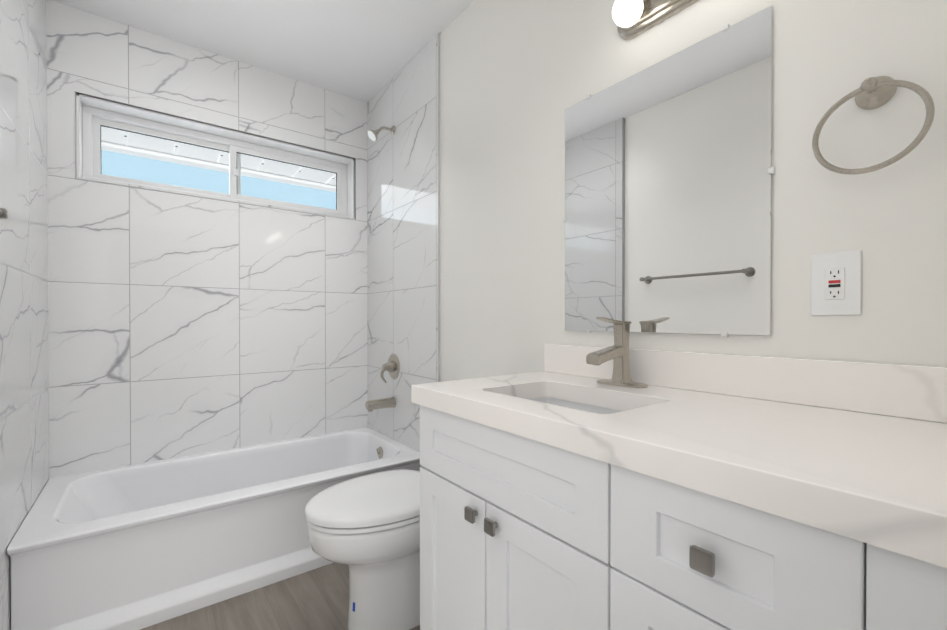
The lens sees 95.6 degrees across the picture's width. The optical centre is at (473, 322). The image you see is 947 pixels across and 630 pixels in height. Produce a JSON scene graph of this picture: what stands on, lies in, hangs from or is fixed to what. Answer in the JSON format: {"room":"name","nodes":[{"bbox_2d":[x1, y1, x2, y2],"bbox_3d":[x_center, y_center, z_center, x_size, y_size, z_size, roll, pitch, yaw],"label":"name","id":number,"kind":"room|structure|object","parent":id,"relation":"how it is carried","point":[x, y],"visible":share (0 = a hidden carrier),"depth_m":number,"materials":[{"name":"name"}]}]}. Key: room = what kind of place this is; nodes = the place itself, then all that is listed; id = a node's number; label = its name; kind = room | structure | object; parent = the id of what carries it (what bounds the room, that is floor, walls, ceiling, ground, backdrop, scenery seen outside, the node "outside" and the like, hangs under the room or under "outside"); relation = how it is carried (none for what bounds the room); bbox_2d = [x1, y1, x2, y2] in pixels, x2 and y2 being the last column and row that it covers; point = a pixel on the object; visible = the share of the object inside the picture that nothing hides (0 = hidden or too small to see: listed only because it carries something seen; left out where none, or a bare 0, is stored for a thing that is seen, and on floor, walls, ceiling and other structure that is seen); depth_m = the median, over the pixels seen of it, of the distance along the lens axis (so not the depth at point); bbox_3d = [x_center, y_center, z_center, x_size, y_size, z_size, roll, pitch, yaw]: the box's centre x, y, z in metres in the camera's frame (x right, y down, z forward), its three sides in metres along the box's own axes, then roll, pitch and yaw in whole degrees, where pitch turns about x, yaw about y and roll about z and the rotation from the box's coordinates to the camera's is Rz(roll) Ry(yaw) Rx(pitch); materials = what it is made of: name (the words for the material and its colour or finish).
{"room":"bathroom","nodes":[
{"label":"bathroom","id":0,"kind":"room"},
{"bbox_2d":[52,0,473,102],"bbox_3d":[-0.038,-1.467,0.725,2.000,0.060,4.700,0,0,-37],"label":"ceiling","id":1,"kind":"structure","parent":0,"point":[366,51],"depth_m":2.12,"materials":[{"name":"white paint"}]},
{"bbox_2d":[140,563,419,629],"bbox_3d":[-0.038,1.123,0.743,2.000,0.060,4.700,0,0,-37],"label":"floor","id":2,"kind":"structure","parent":0,"point":[316,599],"depth_m":1.63,"materials":[{"name":"beige wood"}]},
{"bbox_2d":[7,427,421,629],"bbox_3d":[-1.072,0.889,2.083,1.508,0.390,0.758,0,0,-37],"label":"bathtub","id":3,"kind":"object","parent":2,"relation":"on","point":[139,546],"visible":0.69,"depth_m":1.71,"materials":[{"name":"white ceramic"}]},
{"bbox_2d":[305,470,419,629],"bbox_3d":[-0.254,0.685,1.645,0.750,0.805,0.410,0,0,-37],"label":"toilet","id":4,"kind":"object","parent":2,"relation":"on","point":[366,529],"visible":0.44,"depth_m":1.48,"materials":[{"name":"white ceramic"}]},
{"bbox_2d":[411,343,946,629],"bbox_3d":[0.366,0.586,0.993,0.568,1.012,1.071,0,0,-37],"label":"bathroom vanity","id":5,"kind":"object","parent":2,"relation":"on","point":[565,490],"visible":1,"depth_m":0.75,"materials":[{"name":"white paint"}]},
{"bbox_2d":[586,317,647,387],"bbox_3d":[0.388,0.081,1.214,0.166,0.196,0.156,0,0,-37],"label":"faucet","id":6,"kind":"object","parent":5,"relation":"on","point":[618,351],"visible":1,"depth_m":1.23,"materials":[{"name":"silver metal"}]},
{"bbox_2d":[440,0,946,381],"bbox_3d":[0.153,-0.179,1.853,0.140,2.530,2.952,0,0,-37],"label":"wall","id":7,"kind":"structure","parent":0,"point":[518,78],"depth_m":1.06,"materials":[{"name":"white paint"}]},
{"bbox_2d":[367,33,439,451],"bbox_3d":[-0.436,-0.184,2.498,0.014,2.530,0.863,0,0,-37],"label":"wall tile","id":8,"kind":"structure","parent":7,"relation":"attached to","point":[403,243],"depth_m":2.42,"materials":[{"name":"white tile"}]},
{"bbox_2d":[365,396,395,411],"bbox_3d":[-0.539,0.470,2.488,0.169,0.068,0.066,0,0,-37],"label":"tub spout","id":9,"kind":"object","parent":8,"relation":"attached to","point":[372,405],"visible":1,"depth_m":2.47,"materials":[{"name":"silver metal"}]},
{"bbox_2d":[367,126,394,140],"bbox_3d":[-0.535,-1.101,2.481,0.159,0.117,0.067,0,0,-37],"label":"shower head","id":10,"kind":"object","parent":8,"relation":"attached to","point":[373,135],"visible":1,"depth_m":2.46},
{"bbox_2d":[380,354,399,382],"bbox_3d":[-0.507,0.266,2.512,0.088,0.168,0.152,0,0,-37],"label":"shower valve","id":11,"kind":"object","parent":8,"relation":"attached to","point":[391,366],"visible":1,"depth_m":2.50,"materials":[{"name":"silver metal"}]},
{"bbox_2d":[612,0,698,39],"bbox_3d":[0.579,-0.901,1.056,0.142,0.135,0.600,0,0,-37],"label":"sconce","id":12,"kind":"object","parent":7,"relation":"attached to","point":[632,19],"visible":1,"depth_m":1.20,"materials":[{"name":"silver metal"}]},
{"bbox_2d":[563,5,774,336],"bbox_3d":[0.511,-0.359,1.257,0.009,0.789,0.638,0,0,-37],"label":"mirror","id":13,"kind":"object","parent":7,"relation":"attached to","point":[669,172],"visible":1,"depth_m":1.18,"materials":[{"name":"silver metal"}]},
{"bbox_2d":[811,250,861,315],"bbox_3d":[0.773,-0.083,0.917,0.010,0.135,0.085,0,0,-37],"label":"outlet","id":14,"kind":"object","parent":7,"relation":"attached to","point":[836,283],"visible":1,"depth_m":0.91,"materials":[{"name":"white plastic"}]},
{"bbox_2d":[812,76,934,174],"bbox_3d":[0.785,-0.393,0.847,0.072,0.206,0.177,0,0,-37],"label":"towel ring","id":15,"kind":"object","parent":7,"relation":"attached to","point":[870,93],"visible":1,"depth_m":0.84,"materials":[{"name":"silver metal"}]},
{"bbox_3d":[-1.376,-0.184,2.464,1.829,2.530,0.200,0,0,-37],"label":"wall","id":16,"kind":"structure","parent":0,"visible":0},
{"bbox_2d":[46,0,367,478],"bbox_3d":[-1.311,-0.183,2.379,1.549,2.530,0.014,0,0,-37],"label":"wall tile","id":17,"kind":"structure","parent":16,"relation":"attached to","point":[180,325],"depth_m":2.24,"materials":[{"name":"white tile"}]},
{"bbox_2d":[76,93,354,218],"bbox_3d":[-1.351,-0.866,2.450,1.334,0.395,0.175,0,0,-37],"label":"window","id":18,"kind":"structure","parent":16,"relation":"in","point":[93,115],"depth_m":2.36,"materials":[{"name":"white plastic"}]},
{"bbox_2d":[101,126,335,191],"bbox_3d":[-1.316,-1.287,3.389,7.000,0.075,1.190,0,0,-37],"label":"soffit","id":19,"kind":"structure","parent":16,"relation":"attached to","point":[197,159],"depth_m":3.33,"materials":[{"name":"white"}]},
{"bbox_3d":[-1.190,-0.172,0.828,0.140,2.530,2.952,0,0,-37],"label":"wall","id":20,"kind":"structure","parent":0,"visible":0},
{"bbox_2d":[0,208,7,218],"bbox_3d":[-1.040,-0.276,0.824,0.092,0.054,0.670,0,0,-37],"label":"bar","id":21,"kind":"object","parent":20,"relation":"attached to","point":[3,213],"visible":1,"depth_m":1.09,"materials":[{"name":"silver metal"}]},
{"bbox_2d":[0,0,48,629],"bbox_3d":[-1.639,-0.177,1.553,0.026,2.530,0.905,0,0,-37],"label":"wall tile","id":22,"kind":"structure","parent":20,"relation":"attached to","point":[24,412],"depth_m":1.52,"materials":[{"name":"white tile"}]}
]}

